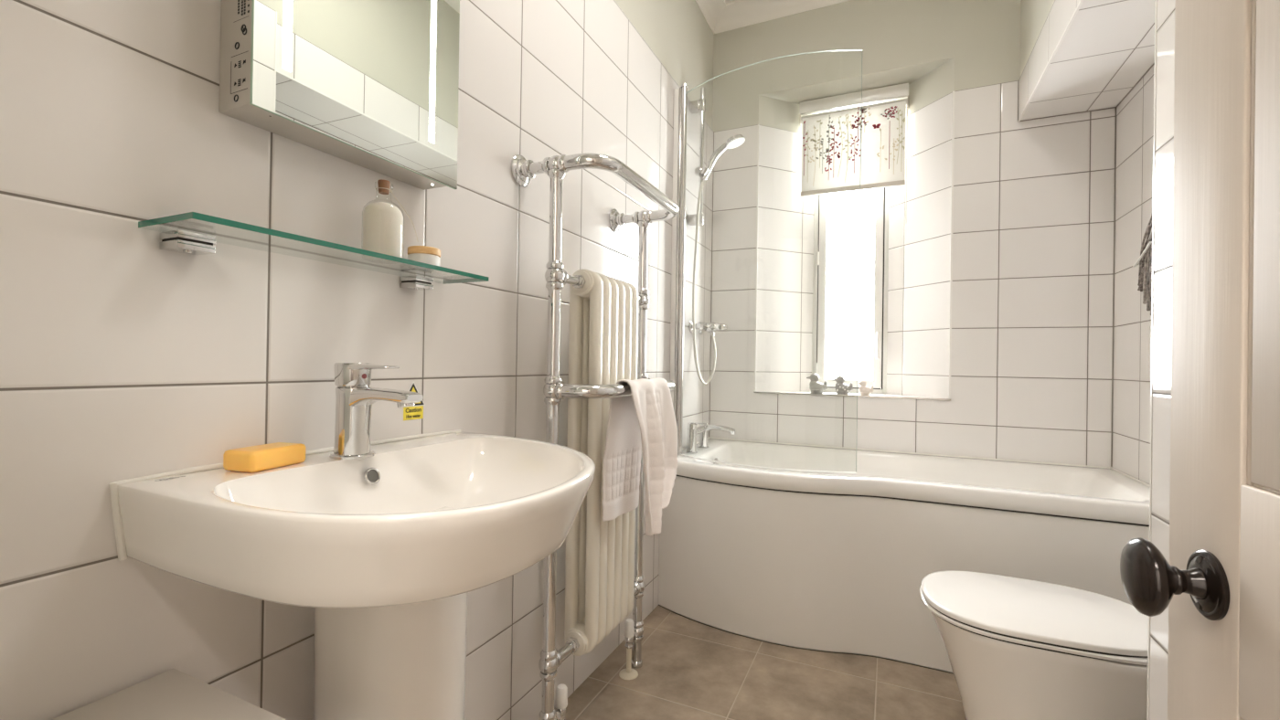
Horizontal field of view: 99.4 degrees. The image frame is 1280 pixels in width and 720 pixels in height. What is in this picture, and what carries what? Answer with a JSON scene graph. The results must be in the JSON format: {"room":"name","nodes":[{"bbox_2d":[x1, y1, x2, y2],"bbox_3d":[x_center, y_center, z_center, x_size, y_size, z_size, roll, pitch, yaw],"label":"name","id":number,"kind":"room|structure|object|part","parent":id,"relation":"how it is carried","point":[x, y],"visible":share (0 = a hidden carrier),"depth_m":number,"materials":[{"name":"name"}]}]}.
{"room":"bathroom","nodes":[
{"label":"bathroom","id":0,"kind":"room"},
{"bbox_2d":[0,0,713,719],"bbox_3d":[-0.152,-0.471,1.895,0.120,3.000,3.498,1,0,25],"label":"wall","id":1,"kind":"structure","parent":0,"point":[122,357],"depth_m":0.81,"materials":[{"name":"tile"}]},
{"bbox_2d":[138,212,488,290],"bbox_3d":[-0.477,-0.157,0.905,0.126,0.033,0.521,1,0,25],"label":"glass shelf","id":2,"kind":"object","parent":1,"relation":"attached to","point":[181,241],"visible":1,"depth_m":0.73,"materials":[{"name":"teal"}]},
{"bbox_2d":[361,179,418,264],"bbox_3d":[-0.439,-0.243,0.955,0.089,0.140,0.067,1,0,-19],"label":"bottle","id":3,"kind":"object","parent":2,"relation":"on","point":[382,222],"visible":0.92,"depth_m":0.93,"materials":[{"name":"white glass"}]},
{"bbox_2d":[407,245,440,271],"bbox_3d":[-0.411,-0.192,1.035,0.059,0.040,0.059,1,0,25],"label":"jar","id":4,"kind":"object","parent":2,"relation":"on","point":[429,255],"visible":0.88,"depth_m":1.01,"materials":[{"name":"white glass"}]},
{"bbox_3d":[-0.411,-0.205,1.035,0.059,0.014,0.059,1,0,25],"label":"lid","id":5,"kind":"part","parent":4,"relation":"part of","materials":[{"name":"brown wood"}]},
{"bbox_2d":[218,0,459,190],"bbox_3d":[-0.478,-0.680,0.929,0.090,0.671,0.388,1,0,25],"label":"upper cabinet","id":6,"kind":"object","parent":1,"relation":"attached to","point":[372,85],"visible":1,"depth_m":0.88,"materials":[{"name":"mirror"}]},
{"bbox_2d":[403,382,425,420],"bbox_3d":[-0.459,0.082,1.099,0.001,0.078,0.063,1,0,25],"label":"sticker","id":7,"kind":"object","parent":1,"relation":"attached to","point":[415,412],"visible":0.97,"depth_m":1.10,"materials":[{"name":"yellow"}]},
{"bbox_2d":[688,320,727,335],"bbox_3d":[0.347,-0.155,2.653,0.160,0.070,0.210,1,0,25],"label":"shower valve","id":8,"kind":"object","parent":1,"relation":"attached to","point":[709,327],"visible":0.91,"depth_m":2.62,"materials":[{"name":"silver metal"}]},
{"bbox_3d":[0.393,-0.159,2.632,0.060,0.040,0.040,1,0,25],"label":"lever","id":9,"kind":"part","parent":8,"relation":"part of","materials":[{"name":"silver metal"}]},
{"bbox_2d":[695,0,725,34],"bbox_3d":[-0.169,-1.815,1.587,0.090,0.095,2.898,1,0,25],"label":"trim","id":10,"kind":"structure","parent":1,"relation":"attached to","point":[710,9],"depth_m":2.79,"materials":[{"name":"white paint"}]},
{"bbox_2d":[687,87,745,385],"bbox_3d":[0.353,-0.577,2.530,0.194,1.396,0.242,1,0,-33],"label":"shower rail","id":11,"kind":"object","parent":1,"relation":"attached to","point":[697,219],"visible":1,"depth_m":2.54,"materials":[{"name":"silver metal"}]},
{"bbox_3d":[0.289,-0.959,2.551,0.021,0.635,0.021,1,0,25],"label":"rail","id":12,"kind":"part","parent":11,"relation":"part of","materials":[{"name":"silver metal"}]},
{"bbox_2d":[670,49,862,474],"bbox_3d":[0.455,-0.391,2.162,0.771,1.616,0.112,1,0,31],"label":"screen","id":13,"kind":"object","parent":1,"relation":"attached to","point":[680,95],"visible":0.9,"depth_m":2.36,"materials":[{"name":"clear glass"}]},
{"bbox_3d":[0.178,-0.393,2.370,0.035,1.598,0.026,1,0,25],"label":"hinge post","id":14,"kind":"part","parent":13,"relation":"part of","materials":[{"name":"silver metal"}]},
{"bbox_2d":[565,605,965,719],"bbox_3d":[0.533,1.062,1.242,1.708,0.050,2.918,1,0,25],"label":"floor","id":15,"kind":"structure","parent":0,"point":[690,670],"depth_m":1.74,"materials":[{"name":"tile"}]},
{"bbox_2d":[52,669,286,719],"bbox_3d":[-0.534,0.715,0.469,0.390,0.605,0.389,1,0,25],"label":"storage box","id":16,"kind":"object","parent":15,"relation":"on","point":[173,694],"visible":1,"depth_m":0.65,"materials":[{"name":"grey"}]},
{"bbox_2d":[109,429,595,719],"bbox_3d":[-0.310,0.588,0.841,0.501,0.869,0.608,1,0,25],"label":"basin","id":17,"kind":"object","parent":15,"relation":"on","point":[387,549],"visible":1,"depth_m":0.72,"materials":[{"name":"white ceramic"}]},
{"bbox_2d":[223,442,306,472],"bbox_3d":[-0.545,0.141,0.792,0.055,0.029,0.090,1,0,15],"label":"soap bar","id":18,"kind":"object","parent":17,"relation":"on","point":[253,459],"visible":1,"depth_m":0.77,"materials":[{"name":"orange"}]},
{"bbox_3d":[-0.303,0.229,0.844,0.501,0.138,0.603,1,0,25],"label":"bowl","id":19,"kind":"part","parent":17,"relation":"part of","materials":[{"name":"white ceramic"}]},
{"bbox_2d":[329,362,423,459],"bbox_3d":[-0.423,0.082,0.869,0.171,0.153,0.066,1,0,25],"label":"tap","id":20,"kind":"object","parent":17,"relation":"on","point":[355,398],"visible":1,"depth_m":0.87,"materials":[{"name":"silver metal"}]},
{"bbox_3d":[-0.441,0.025,0.878,0.122,0.038,0.055,1,0,25],"label":"lever","id":21,"kind":"part","parent":20,"relation":"part of","materials":[{"name":"silver metal"}]},
{"bbox_2d":[511,152,679,719],"bbox_3d":[-0.092,0.252,1.589,0.262,1.554,0.607,1,0,25],"label":"towel radiator","id":22,"kind":"object","parent":15,"relation":"on","point":[604,583],"visible":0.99,"depth_m":1.48,"materials":[{"name":"silver metal"}]},
{"bbox_3d":[-0.217,0.257,1.362,0.071,1.537,0.061,1,0,25],"label":"post","id":23,"kind":"part","parent":22,"relation":"part of","materials":[{"name":"silver metal"}]},
{"bbox_3d":[-0.040,0.080,1.567,0.149,0.035,0.563,1,0,25],"label":"rail","id":24,"kind":"part","parent":22,"relation":"part of","materials":[{"name":"silver metal"}]},
{"bbox_3d":[-0.030,-0.485,1.569,0.151,0.036,0.564,1,0,25],"label":"rail","id":25,"kind":"part","parent":22,"relation":"part of","materials":[{"name":"silver metal"}]},
{"bbox_2d":[601,377,677,536],"bbox_3d":[0.009,0.266,1.524,0.124,0.428,0.283,1,0,25],"label":"hand towel","id":26,"kind":"object","parent":22,"relation":"hanging from","point":[645,421],"visible":0.98,"depth_m":1.50,"materials":[{"name":"white fabric"}]},
{"bbox_3d":[-0.001,0.263,1.831,0.071,1.537,0.061,1,0,25],"label":"post","id":27,"kind":"part","parent":22,"relation":"part of","materials":[{"name":"silver metal"}]},
{"bbox_2d":[658,437,1149,674],"bbox_3d":[0.971,0.734,2.195,1.697,0.628,0.788,1,0,25],"label":"bathtub","id":28,"kind":"object","parent":15,"relation":"on","point":[837,563],"visible":0.8,"depth_m":1.94,"materials":[{"name":"white plastic"}]},
{"bbox_2d":[685,422,735,453],"bbox_3d":[0.325,0.348,2.481,0.181,0.134,0.224,1,0,25],"label":"mixer tap","id":29,"kind":"object","parent":28,"relation":"on","point":[693,431],"visible":1,"depth_m":2.50,"materials":[{"name":"silver metal"}]},
{"bbox_3d":[0.257,0.295,2.419,0.097,0.030,0.044,1,0,25],"label":"lever","id":30,"kind":"part","parent":29,"relation":"part of","materials":[{"name":"silver metal"}]},
{"bbox_3d":[0.370,0.327,2.552,0.160,0.042,0.035,1,0,27],"label":"spout","id":31,"kind":"part","parent":29,"relation":"part of","materials":[{"name":"silver metal"}]},
{"bbox_2d":[919,571,1148,719],"bbox_3d":[1.086,0.828,1.305,0.739,0.435,0.380,1,0,25],"label":"toilet","id":32,"kind":"object","parent":15,"relation":"on","point":[1017,649],"visible":0.76,"depth_m":1.24,"materials":[{"name":"white ceramic"}]},
{"bbox_3d":[0.978,0.632,1.357,0.494,0.008,0.380,1,0,25],"label":"seat","id":33,"kind":"part","parent":32,"relation":"part of","materials":[{"name":"white plastic"}]},
{"bbox_3d":[0.981,0.616,1.355,0.495,0.014,0.377,1,0,25],"label":"lid","id":34,"kind":"part","parent":32,"relation":"part of","materials":[{"name":"white plastic"}]},
{"bbox_2d":[709,0,1115,467],"bbox_3d":[1.198,-0.447,2.770,2.200,3.000,0.422,1,0,25],"label":"wall","id":35,"kind":"structure","parent":0,"point":[1034,199],"depth_m":2.50,"materials":[{"name":"tile"}]},
{"bbox_2d":[708,131,714,437],"bbox_3d":[0.384,-0.407,2.911,0.003,1.637,0.003,1,0,25],"label":"trim","id":36,"kind":"structure","parent":35,"relation":"attached to","point":[713,132],"depth_m":2.91,"materials":[{"name":"brown tile"}]},
{"bbox_2d":[714,0,850,33],"bbox_3d":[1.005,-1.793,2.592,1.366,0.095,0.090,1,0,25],"label":"ceiling","id":37,"kind":"structure","parent":35,"relation":"attached to","point":[737,14],"depth_m":2.79,"materials":[{"name":"white paint"}]},
{"bbox_2d":[806,373,827,394],"bbox_3d":[0.886,0.118,2.716,0.065,0.101,0.089,1,0,-33],"label":"ornament","id":38,"kind":"object","parent":35,"relation":"on","point":[816,388],"visible":0.99,"depth_m":2.70,"materials":[{"name":"grey ceramic"}]},
{"bbox_2d":[832,375,853,394],"bbox_3d":[0.996,0.124,2.663,0.080,0.092,0.062,1,0,-11],"label":"ornament","id":39,"kind":"object","parent":35,"relation":"on","point":[841,389],"visible":0.98,"depth_m":2.65,"materials":[{"name":"grey ceramic"}]},
{"bbox_2d":[811,100,890,394],"bbox_3d":[1.120,-0.597,2.890,0.374,1.540,0.112,1,0,25],"label":"window","id":40,"kind":"structure","parent":35,"relation":"in","point":[879,382],"depth_m":2.82,"materials":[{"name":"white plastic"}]},
{"bbox_2d":[799,83,908,223],"bbox_3d":[1.081,-1.015,2.777,0.520,0.694,0.050,1,0,25],"label":"roller blind","id":41,"kind":"object","parent":40,"relation":"attached to","point":[830,140],"visible":0.98,"depth_m":2.76,"materials":[{"name":"white fabric"}]},
{"bbox_3d":[1.087,-1.331,2.780,0.520,0.062,0.035,1,0,25],"label":"head rail","id":42,"kind":"part","parent":41,"relation":"part of","materials":[{"name":"white"}]},
{"bbox_3d":[1.302,-0.971,2.651,0.005,0.610,0.006,1,0,25],"label":"pull cord","id":43,"kind":"part","parent":41,"relation":"part of","materials":[{"name":"beige plastic"}]},
{"bbox_3d":[1.227,-0.076,2.793,0.022,0.140,0.037,1,0,25],"label":"handle","id":44,"kind":"part","parent":40,"relation":"part of","materials":[{"name":"white plastic"}]},
{"bbox_2d":[753,391,950,400],"bbox_3d":[0.993,0.172,2.625,0.888,0.008,0.009,1,0,25],"label":"trim","id":45,"kind":"structure","parent":35,"relation":"attached to","point":[753,391],"depth_m":2.60,"materials":[{"name":"white tile"}]},
{"bbox_2d":[754,90,954,398],"bbox_3d":[1.004,-0.524,2.628,0.888,1.387,0.007,1,0,25],"label":"trim","id":46,"kind":"structure","parent":35,"relation":"attached to","point":[953,125],"depth_m":2.44,"materials":[{"name":"white"}]},
{"bbox_2d":[856,380,874,395],"bbox_3d":[1.089,0.134,2.623,0.049,0.074,0.065,1,0,-30],"label":"ornament","id":47,"kind":"object","parent":35,"relation":"on","point":[864,390],"visible":1,"depth_m":2.61,"materials":[{"name":"beige ceramic"}]},
{"bbox_2d":[1020,106,1115,121],"bbox_3d":[1.783,-1.028,2.273,0.332,0.003,0.003,1,0,25],"label":"trim","id":48,"kind":"structure","parent":35,"relation":"attached to","point":[1113,107],"depth_m":2.27,"materials":[{"name":"brown tile"}]},
{"bbox_2d":[1110,107,1116,467],"bbox_3d":[1.921,-0.297,2.201,0.004,1.458,0.003,1,0,25],"label":"trim","id":49,"kind":"structure","parent":35,"relation":"attached to","point":[1115,108],"depth_m":2.20,"materials":[{"name":"brown tile"}]},
{"bbox_2d":[1111,64,1154,484],"bbox_3d":[1.773,0.008,1.742,0.120,2.100,2.154,1,0,25],"label":"wall","id":50,"kind":"structure","parent":0,"point":[1135,114],"depth_m":2.03,"materials":[{"name":"tile"}]},
{"bbox_2d":[1018,0,1154,120],"bbox_3d":[1.522,-1.492,1.550,0.452,0.910,1.544,1,0,25],"label":"wall","id":51,"kind":"structure","parent":50,"relation":"attached to","point":[1108,46],"depth_m":1.91,"materials":[{"name":"tile"}]},
{"bbox_2d":[1017,80,1018,119],"bbox_3d":[1.632,-1.120,2.343,0.002,0.177,0.003,1,0,25],"label":"trim","id":52,"kind":"structure","parent":51,"relation":"attached to","point":[1018,80],"depth_m":2.34,"materials":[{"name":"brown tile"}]},
{"bbox_2d":[1017,0,1084,122],"bbox_3d":[1.312,-1.039,1.643,0.006,0.007,1.540,1,0,25],"label":"trim","id":53,"kind":"structure","parent":51,"relation":"attached to","point":[1081,2],"depth_m":1.84,"materials":[{"name":"white"}]},
{"bbox_2d":[1115,62,1154,107],"bbox_3d":[1.609,-1.034,1.505,0.003,0.003,1.544,1,0,25],"label":"trim","id":54,"kind":"structure","parent":50,"relation":"attached to","point":[1154,62],"depth_m":2.02,"materials":[{"name":"brown plastic"}]},
{"bbox_2d":[1132,203,1152,315],"bbox_3d":[1.742,-0.324,1.850,0.035,0.442,0.207,1,0,22],"label":"hanging ornament","id":55,"kind":"object","parent":50,"relation":"attached to","point":[1145,273],"visible":0.46,"depth_m":1.87,"materials":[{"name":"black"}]},
{"bbox_2d":[1149,0,1175,719],"bbox_3d":[0.869,-0.462,0.244,0.518,3.000,1.355,1,0,25],"label":"wall","id":56,"kind":"structure","parent":0,"point":[1165,83],"depth_m":0.93,"materials":[{"name":"paint"}]},
{"bbox_2d":[1146,0,1157,719],"bbox_3d":[0.913,-0.092,0.965,0.004,2.267,0.005,1,0,25],"label":"trim","id":57,"kind":"structure","parent":56,"relation":"attached to","point":[1156,1],"depth_m":0.96,"materials":[{"name":"white wood"}]},
{"bbox_3d":[-0.047,-0.478,-0.146,2.020,3.000,0.120,1,0,25],"label":"wall","id":58,"kind":"structure","parent":0,"visible":0},
{"bbox_2d":[1120,0,1279,719],"bbox_3d":[0.354,0.034,0.171,0.095,1.968,0.766,1,0,23],"label":"door","id":59,"kind":"structure","parent":58,"relation":"in","point":[1220,585],"depth_m":0.44,"materials":[{"name":"beige paint"}]},
{"bbox_3d":[0.452,0.189,0.468,0.051,0.065,0.065,1,0,25],"label":"knob","id":60,"kind":"part","parent":59,"relation":"part of","materials":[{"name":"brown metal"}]},
{"bbox_3d":[0.476,0.189,0.458,0.007,0.056,0.056,1,0,23],"label":"rose plate","id":61,"kind":"part","parent":59,"relation":"part of","materials":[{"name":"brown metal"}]}
]}

